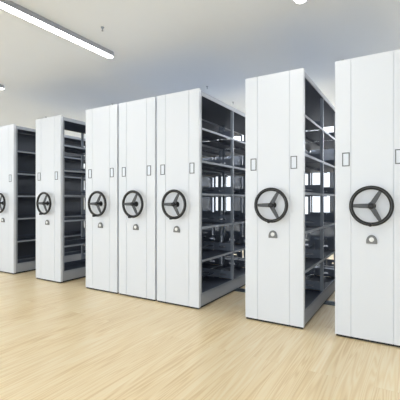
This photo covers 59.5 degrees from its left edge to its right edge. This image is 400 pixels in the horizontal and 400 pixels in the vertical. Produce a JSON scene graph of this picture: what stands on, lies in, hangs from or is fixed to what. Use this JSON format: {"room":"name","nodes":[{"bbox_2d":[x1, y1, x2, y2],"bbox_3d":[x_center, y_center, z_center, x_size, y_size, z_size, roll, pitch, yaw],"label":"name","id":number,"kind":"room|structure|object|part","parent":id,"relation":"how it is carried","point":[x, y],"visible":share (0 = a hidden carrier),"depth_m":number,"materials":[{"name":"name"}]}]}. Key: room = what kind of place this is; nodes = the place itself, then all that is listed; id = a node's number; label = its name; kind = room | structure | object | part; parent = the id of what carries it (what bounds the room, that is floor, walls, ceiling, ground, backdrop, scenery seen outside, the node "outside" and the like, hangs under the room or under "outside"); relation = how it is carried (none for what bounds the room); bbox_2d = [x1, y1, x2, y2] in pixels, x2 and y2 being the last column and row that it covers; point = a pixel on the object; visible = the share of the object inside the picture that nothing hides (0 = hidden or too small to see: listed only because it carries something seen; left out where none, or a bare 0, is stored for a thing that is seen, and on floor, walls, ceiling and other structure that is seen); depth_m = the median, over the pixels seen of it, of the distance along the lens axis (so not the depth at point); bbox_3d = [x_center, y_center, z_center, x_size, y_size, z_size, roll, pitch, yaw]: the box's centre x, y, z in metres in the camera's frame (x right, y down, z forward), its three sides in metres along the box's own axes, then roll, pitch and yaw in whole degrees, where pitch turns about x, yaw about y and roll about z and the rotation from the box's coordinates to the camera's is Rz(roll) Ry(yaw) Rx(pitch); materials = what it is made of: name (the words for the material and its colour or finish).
{"room":"archive storage room","nodes":[
{"label":"archive storage room","id":0,"kind":"room"},
{"bbox_2d":[84,153,84,226],"bbox_3d":[-7.183,-0.300,6.864,0.200,2.900,14.700,0,0,31],"label":"wall","id":1,"kind":"structure","parent":0,"point":[84,153],"depth_m":12.00,"materials":[{"name":"paint"}]},
{"bbox_2d":[0,248,399,399],"bbox_3d":[-0.802,1.200,3.116,15.000,0.100,14.900,0,0,31],"label":"floor","id":2,"kind":"structure","parent":0,"point":[69,340],"depth_m":2.64,"materials":[{"name":"brown wood"}]},
{"bbox_2d":[0,124,85,273],"bbox_3d":[-2.514,-0.012,6.524,0.560,2.316,2.572,0,0,31],"label":"shelving unit","id":3,"kind":"object","parent":2,"relation":"on","point":[17,143],"visible":0.56,"depth_m":5.79,"materials":[{"name":"white metal"}]},
{"bbox_3d":[-3.103,-0.020,5.552,0.560,2.300,0.036,0,0,31],"label":"panel","id":4,"kind":"part","parent":3,"relation":"part of","materials":[{"name":"white metal"}]},
{"bbox_3d":[-2.765,-0.760,5.842,0.270,0.020,0.747,0,0,31],"label":"shelf","id":5,"kind":"part","parent":3,"relation":"part of","materials":[{"name":"metal"}]},
{"bbox_3d":[-2.765,0.650,5.842,0.270,0.020,0.747,0,0,31],"label":"shelf","id":6,"kind":"part","parent":3,"relation":"part of","materials":[{"name":"metal"}]},
{"bbox_3d":[-2.765,1.000,5.842,0.270,0.020,0.747,0,0,31],"label":"shelf","id":7,"kind":"part","parent":3,"relation":"part of","materials":[{"name":"metal"}]},
{"bbox_3d":[-2.470,1.062,6.596,0.552,0.127,2.404,0,0,31],"label":"frame","id":8,"kind":"part","parent":3,"relation":"part of","materials":[{"name":"white metal"}]},
{"bbox_3d":[-2.361,0.650,6.508,0.270,0.020,0.748,0,0,31],"label":"shelf","id":9,"kind":"part","parent":3,"relation":"part of","materials":[{"name":"metal"}]},
{"bbox_3d":[-2.361,-0.760,6.508,0.270,0.020,0.748,0,0,31],"label":"shelf","id":10,"kind":"part","parent":3,"relation":"part of","materials":[{"name":"metal"}]},
{"bbox_3d":[-2.361,1.000,6.508,0.270,0.020,0.748,0,0,31],"label":"shelf","id":11,"kind":"part","parent":3,"relation":"part of","materials":[{"name":"metal"}]},
{"bbox_2d":[36,115,85,282],"bbox_3d":[-1.560,-0.012,5.946,0.560,2.316,2.572,0,0,31],"label":"shelving unit","id":12,"kind":"object","parent":2,"relation":"on","point":[51,148],"visible":0.52,"depth_m":4.97,"materials":[{"name":"white metal"}]},
{"bbox_3d":[-2.149,-0.020,4.975,0.560,2.300,0.036,0,0,31],"label":"panel","id":13,"kind":"part","parent":12,"relation":"part of","materials":[{"name":"white metal"}]},
{"bbox_3d":[-1.909,-0.055,4.868,0.032,2.106,0.028,0,0,31],"label":"post","id":14,"kind":"part","parent":12,"relation":"part of","materials":[{"name":"white metal"}]},
{"bbox_3d":[-2.048,-0.760,5.407,0.268,0.020,0.747,0,0,31],"label":"shelf","id":15,"kind":"part","parent":12,"relation":"part of","materials":[{"name":"metal"}]},
{"bbox_3d":[-1.517,1.062,6.018,0.552,0.127,2.404,0,0,31],"label":"frame","id":16,"kind":"part","parent":12,"relation":"part of","materials":[{"name":"grey metal"}]},
{"bbox_3d":[-1.811,-0.760,5.264,0.270,0.020,0.747,0,0,31],"label":"shelf","id":17,"kind":"part","parent":12,"relation":"part of","materials":[{"name":"metal"}]},
{"bbox_3d":[-1.811,-0.410,5.264,0.270,0.020,0.747,0,0,31],"label":"shelf","id":18,"kind":"part","parent":12,"relation":"part of","materials":[{"name":"metal"}]},
{"bbox_3d":[-1.811,0.650,5.264,0.270,0.020,0.747,0,0,31],"label":"shelf","id":19,"kind":"part","parent":12,"relation":"part of","materials":[{"name":"metal"}]},
{"bbox_3d":[-2.048,0.650,5.407,0.268,0.020,0.747,0,0,31],"label":"shelf","id":20,"kind":"part","parent":12,"relation":"part of","materials":[{"name":"metal"}]},
{"bbox_3d":[-1.811,1.000,5.264,0.270,0.020,0.747,0,0,31],"label":"shelf","id":21,"kind":"part","parent":12,"relation":"part of","materials":[{"name":"metal"}]},
{"bbox_3d":[-2.048,1.000,5.407,0.268,0.020,0.747,0,0,31],"label":"shelf","id":22,"kind":"part","parent":12,"relation":"part of","materials":[{"name":"metal"}]},
{"bbox_3d":[-1.950,-0.055,5.804,0.032,2.106,0.028,0,0,31],"label":"post","id":23,"kind":"part","parent":12,"relation":"part of","materials":[{"name":"grey metal"}]},
{"bbox_2d":[86,104,212,293],"bbox_3d":[-0.652,-0.012,5.396,0.560,2.316,2.572,0,0,31],"label":"shelving unit","id":24,"kind":"object","parent":2,"relation":"on","point":[102,123],"visible":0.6,"depth_m":4.39,"materials":[{"name":"white metal"}]},
{"bbox_3d":[-1.240,-0.020,4.425,0.560,2.300,0.036,0,0,31],"label":"panel","id":25,"kind":"part","parent":24,"relation":"part of","materials":[{"name":"white metal"}]},
{"bbox_3d":[0.211,-0.055,6.319,0.032,2.106,0.028,0,0,31],"label":"post","id":26,"kind":"part","parent":24,"relation":"part of","materials":[{"name":"grey metal"}]},
{"bbox_2d":[119,97,242,300],"bbox_3d":[-0.151,-0.012,5.093,0.560,2.316,2.572,0,0,31],"label":"shelving unit","id":27,"kind":"object","parent":2,"relation":"on","point":[137,118],"visible":0.62,"depth_m":4.11,"materials":[{"name":"white metal"}]},
{"bbox_3d":[-0.739,-0.020,4.121,0.560,2.300,0.036,0,0,31],"label":"panel","id":28,"kind":"part","parent":27,"relation":"part of","materials":[{"name":"white metal"}]},
{"bbox_3d":[0.002,-0.760,5.077,0.270,0.020,0.748,0,0,31],"label":"shelf","id":29,"kind":"part","parent":27,"relation":"part of","materials":[{"name":"metal"}]},
{"bbox_3d":[0.170,-0.760,5.888,0.268,0.020,0.748,0,0,31],"label":"shelf","id":30,"kind":"part","parent":27,"relation":"part of","materials":[{"name":"metal"}]},
{"bbox_3d":[0.002,1.000,5.077,0.270,0.020,0.748,0,0,31],"label":"shelf","id":31,"kind":"part","parent":27,"relation":"part of","materials":[{"name":"metal"}]},
{"bbox_3d":[0.267,-0.055,6.285,0.032,2.106,0.028,0,0,31],"label":"post","id":32,"kind":"part","parent":27,"relation":"part of","materials":[{"name":"grey metal"}]},
{"bbox_3d":[0.406,-0.410,5.744,0.270,0.020,0.748,0,0,31],"label":"shelf","id":33,"kind":"part","parent":27,"relation":"part of","materials":[{"name":"metal"}]},
{"bbox_3d":[0.308,-0.055,5.348,0.032,2.106,0.028,0,0,31],"label":"post","id":34,"kind":"part","parent":27,"relation":"part of","materials":[{"name":"grey metal"}]},
{"bbox_3d":[0.406,-0.760,5.744,0.270,0.020,0.748,0,0,31],"label":"shelf","id":35,"kind":"part","parent":27,"relation":"part of","materials":[{"name":"metal"}]},
{"bbox_3d":[0.406,1.000,5.744,0.270,0.020,0.748,0,0,31],"label":"shelf","id":36,"kind":"part","parent":27,"relation":"part of","materials":[{"name":"metal"}]},
{"bbox_3d":[0.712,-0.055,6.015,0.032,2.106,0.028,0,0,31],"label":"post","id":37,"kind":"part","parent":27,"relation":"part of","materials":[{"name":"grey metal"}]},
{"bbox_2d":[157,88,244,308],"bbox_3d":[0.348,-0.012,4.791,0.560,2.316,2.572,0,0,31],"label":"shelving unit","id":38,"kind":"object","parent":2,"relation":"on","point":[181,252],"visible":0.88,"depth_m":3.87,"materials":[{"name":"white metal"}]},
{"bbox_3d":[-0.240,-0.020,3.819,0.560,2.300,0.036,0,0,31],"label":"panel","id":39,"kind":"part","parent":38,"relation":"part of","materials":[{"name":"white metal"}]},
{"bbox_3d":[-0.001,-0.055,3.712,0.032,2.106,0.028,0,0,31],"label":"post","id":40,"kind":"part","parent":38,"relation":"part of","materials":[{"name":"white metal"}]},
{"bbox_3d":[-0.140,1.000,4.252,0.268,0.020,0.747,0,0,31],"label":"shelf","id":41,"kind":"part","parent":38,"relation":"part of","materials":[{"name":"metal"}]},
{"bbox_3d":[0.097,-0.410,4.108,0.270,0.020,0.747,0,0,31],"label":"shelf","id":42,"kind":"part","parent":38,"relation":"part of","materials":[{"name":"metal"}]},
{"bbox_3d":[0.097,0.295,4.108,0.270,0.020,0.747,0,0,31],"label":"shelf","id":43,"kind":"part","parent":38,"relation":"part of","materials":[{"name":"metal"}]},
{"bbox_3d":[0.097,-0.760,4.108,0.270,0.020,0.747,0,0,31],"label":"shelf","id":44,"kind":"part","parent":38,"relation":"part of","materials":[{"name":"metal"}]},
{"bbox_3d":[0.097,0.650,4.108,0.270,0.020,0.747,0,0,31],"label":"shelf","id":45,"kind":"part","parent":38,"relation":"part of","materials":[{"name":"metal"}]},
{"bbox_3d":[0.097,1.000,4.108,0.270,0.020,0.747,0,0,31],"label":"shelf","id":46,"kind":"part","parent":38,"relation":"part of","materials":[{"name":"metal"}]},
{"bbox_3d":[0.264,-0.760,4.919,0.268,0.020,0.748,0,0,31],"label":"shelf","id":47,"kind":"part","parent":38,"relation":"part of","materials":[{"name":"metal"}]},
{"bbox_3d":[0.264,-0.410,4.919,0.268,0.020,0.748,0,0,31],"label":"shelf","id":48,"kind":"part","parent":38,"relation":"part of","materials":[{"name":"metal"}]},
{"bbox_3d":[0.264,1.000,4.919,0.268,0.020,0.748,0,0,31],"label":"shelf","id":49,"kind":"part","parent":38,"relation":"part of","materials":[{"name":"metal"}]},
{"bbox_3d":[0.392,1.062,4.862,0.552,0.127,2.404,0,0,31],"label":"frame","id":50,"kind":"part","parent":38,"relation":"part of","materials":[{"name":"grey metal"}]},
{"bbox_3d":[0.362,-0.055,5.315,0.032,2.106,0.028,0,0,31],"label":"post","id":51,"kind":"part","parent":38,"relation":"part of","materials":[{"name":"grey metal"}]},
{"bbox_3d":[0.501,-0.760,4.775,0.270,0.020,0.748,0,0,31],"label":"shelf","id":52,"kind":"part","parent":38,"relation":"part of","materials":[{"name":"metal"}]},
{"bbox_3d":[0.501,-0.410,4.775,0.270,0.020,0.748,0,0,31],"label":"shelf","id":53,"kind":"part","parent":38,"relation":"part of","materials":[{"name":"metal"}]},
{"bbox_3d":[0.501,1.000,4.775,0.270,0.020,0.748,0,0,31],"label":"shelf","id":54,"kind":"part","parent":38,"relation":"part of","materials":[{"name":"metal"}]},
{"bbox_3d":[0.403,-0.055,4.379,0.032,2.106,0.028,0,0,31],"label":"post","id":55,"kind":"part","parent":38,"relation":"part of","materials":[{"name":"grey metal"}]},
{"bbox_3d":[0.501,0.295,4.775,0.270,0.020,0.748,0,0,31],"label":"shelf","id":56,"kind":"part","parent":38,"relation":"part of","materials":[{"name":"metal"}]},
{"bbox_3d":[0.501,0.650,4.775,0.270,0.020,0.748,0,0,31],"label":"shelf","id":57,"kind":"part","parent":38,"relation":"part of","materials":[{"name":"metal"}]},
{"bbox_3d":[0.668,-0.760,5.586,0.268,0.020,0.748,0,0,31],"label":"shelf","id":58,"kind":"part","parent":38,"relation":"part of","materials":[{"name":"metal"}]},
{"bbox_3d":[0.668,-0.410,5.586,0.268,0.020,0.748,0,0,31],"label":"shelf","id":59,"kind":"part","parent":38,"relation":"part of","materials":[{"name":"metal"}]},
{"bbox_3d":[0.766,-0.055,5.982,0.032,2.106,0.028,0,0,31],"label":"post","id":60,"kind":"part","parent":38,"relation":"part of","materials":[{"name":"grey metal"}]},
{"bbox_2d":[235,288,334,305],"bbox_3d":[-0.151,1.139,4.866,7.900,0.022,0.150,0,0,31],"label":"rail","id":61,"kind":"object","parent":2,"relation":"on","point":[326,302],"visible":0.02,"depth_m":3.90,"materials":[{"name":"metal"}]},
{"bbox_2d":[245,68,334,328],"bbox_3d":[1.275,-0.012,4.229,0.560,2.316,2.572,0,0,31],"label":"shelving unit","id":62,"kind":"object","parent":2,"relation":"on","point":[283,109],"visible":0.92,"depth_m":3.28,"materials":[{"name":"white metal"}]},
{"bbox_3d":[0.687,-0.020,3.257,0.560,2.300,0.036,0,0,31],"label":"panel","id":63,"kind":"part","parent":62,"relation":"part of","materials":[{"name":"white metal"}]},
{"bbox_3d":[1.191,1.000,4.357,0.268,0.020,0.748,0,0,31],"label":"shelf","id":64,"kind":"part","parent":62,"relation":"part of","materials":[{"name":"metal"}]},
{"bbox_3d":[1.693,-0.055,5.421,0.032,2.106,0.028,0,0,31],"label":"post","id":65,"kind":"part","parent":62,"relation":"part of","materials":[{"name":"grey metal"}]},
{"bbox_3d":[1.024,-0.410,3.547,0.270,0.020,0.747,0,0,31],"label":"shelf","id":66,"kind":"part","parent":62,"relation":"part of","materials":[{"name":"metal"}]},
{"bbox_3d":[1.595,-0.410,5.024,0.268,0.020,0.748,0,0,31],"label":"shelf","id":67,"kind":"part","parent":62,"relation":"part of","materials":[{"name":"metal"}]},
{"bbox_3d":[1.024,-0.760,3.547,0.270,0.020,0.747,0,0,31],"label":"shelf","id":68,"kind":"part","parent":62,"relation":"part of","materials":[{"name":"metal"}]},
{"bbox_3d":[1.024,0.295,3.547,0.270,0.020,0.747,0,0,31],"label":"shelf","id":69,"kind":"part","parent":62,"relation":"part of","materials":[{"name":"metal"}]},
{"bbox_3d":[1.024,0.650,3.547,0.270,0.020,0.747,0,0,31],"label":"shelf","id":70,"kind":"part","parent":62,"relation":"part of","materials":[{"name":"metal"}]},
{"bbox_3d":[1.024,1.000,3.547,0.270,0.020,0.747,0,0,31],"label":"shelf","id":71,"kind":"part","parent":62,"relation":"part of","materials":[{"name":"metal"}]},
{"bbox_3d":[1.595,-0.760,5.024,0.268,0.020,0.748,0,0,31],"label":"shelf","id":72,"kind":"part","parent":62,"relation":"part of","materials":[{"name":"metal"}]},
{"bbox_3d":[1.428,-0.410,4.213,0.270,0.020,0.748,0,0,31],"label":"shelf","id":73,"kind":"part","parent":62,"relation":"part of","materials":[{"name":"metal"}]},
{"bbox_3d":[1.428,-0.760,4.213,0.270,0.020,0.748,0,0,31],"label":"shelf","id":74,"kind":"part","parent":62,"relation":"part of","materials":[{"name":"metal"}]},
{"bbox_3d":[1.428,0.295,4.213,0.270,0.020,0.748,0,0,31],"label":"shelf","id":75,"kind":"part","parent":62,"relation":"part of","materials":[{"name":"metal"}]},
{"bbox_3d":[1.428,0.650,4.213,0.270,0.020,0.748,0,0,31],"label":"shelf","id":76,"kind":"part","parent":62,"relation":"part of","materials":[{"name":"metal"}]},
{"bbox_3d":[1.428,1.000,4.213,0.270,0.020,0.748,0,0,31],"label":"shelf","id":77,"kind":"part","parent":62,"relation":"part of","materials":[{"name":"metal"}]},
{"bbox_3d":[1.319,1.062,4.301,0.552,0.127,2.404,0,0,31],"label":"frame","id":78,"kind":"part","parent":62,"relation":"part of","materials":[{"name":"grey metal"}]},
{"bbox_3d":[1.330,-0.055,3.817,0.032,2.106,0.028,0,0,31],"label":"post","id":79,"kind":"part","parent":62,"relation":"part of","materials":[{"name":"grey metal"}]},
{"bbox_3d":[1.832,-0.760,4.881,0.270,0.020,0.748,0,0,31],"label":"shelf","id":80,"kind":"part","parent":62,"relation":"part of","materials":[{"name":"metal"}]},
{"bbox_3d":[1.832,-0.410,4.881,0.270,0.020,0.748,0,0,31],"label":"shelf","id":81,"kind":"part","parent":62,"relation":"part of","materials":[{"name":"metal"}]},
{"bbox_3d":[1.832,1.000,4.881,0.270,0.020,0.748,0,0,31],"label":"shelf","id":82,"kind":"part","parent":62,"relation":"part of","materials":[{"name":"metal"}]},
{"bbox_3d":[1.734,-0.055,4.484,0.032,2.106,0.028,0,0,31],"label":"post","id":83,"kind":"part","parent":62,"relation":"part of","materials":[{"name":"grey metal"}]},
{"bbox_2d":[335,49,399,346],"bbox_3d":[1.979,-0.012,3.803,0.560,2.316,2.572,0,0,31],"label":"shelving unit","id":84,"kind":"object","parent":2,"relation":"on","point":[367,88],"visible":1,"depth_m":2.83,"materials":[{"name":"white metal"}]},
{"bbox_2d":[0,0,399,141],"bbox_3d":[-0.802,-1.800,3.116,15.000,0.100,14.900,0,0,31],"label":"ceiling","id":85,"kind":"structure","parent":0,"point":[159,47],"depth_m":4.04,"materials":[{"name":"paint"}]},
{"bbox_2d":[0,0,113,57],"bbox_3d":[-2.761,-1.724,1.362,0.106,0.053,6.620,0,0,31],"label":"ceiling lamp","id":86,"kind":"object","parent":85,"relation":"attached to","point":[7,5],"visible":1,"depth_m":3.47,"materials":[{"name":"white plastic"}]},
{"bbox_2d":[294,0,306,3],"bbox_3d":[-0.830,-1.724,0.193,0.106,0.053,6.620,0,0,31],"label":"ceiling lamp","id":87,"kind":"object","parent":85,"relation":"attached to","point":[295,1],"visible":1,"depth_m":2.99,"materials":[{"name":"white"}]},
{"bbox_2d":[202,132,333,239],"bbox_3d":[3.006,-0.300,9.403,15.000,2.900,0.200,0,0,31],"label":"wall","id":88,"kind":"structure","parent":0,"point":[329,153],"depth_m":10.41,"materials":[{"name":"paint"}]},
{"bbox_2d":[218,177,226,210],"bbox_3d":[0.688,-0.185,10.807,0.760,1.270,0.060,0,0,31],"label":"window","id":89,"kind":"structure","parent":88,"relation":"in","point":[218,177],"depth_m":10.75,"materials":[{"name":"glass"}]},
{"bbox_2d":[311,172,330,212],"bbox_3d":[3.108,-0.185,9.341,0.760,1.270,0.060,0,0,31],"label":"window","id":90,"kind":"structure","parent":88,"relation":"in","point":[330,172],"depth_m":9.38,"materials":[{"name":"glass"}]}
]}

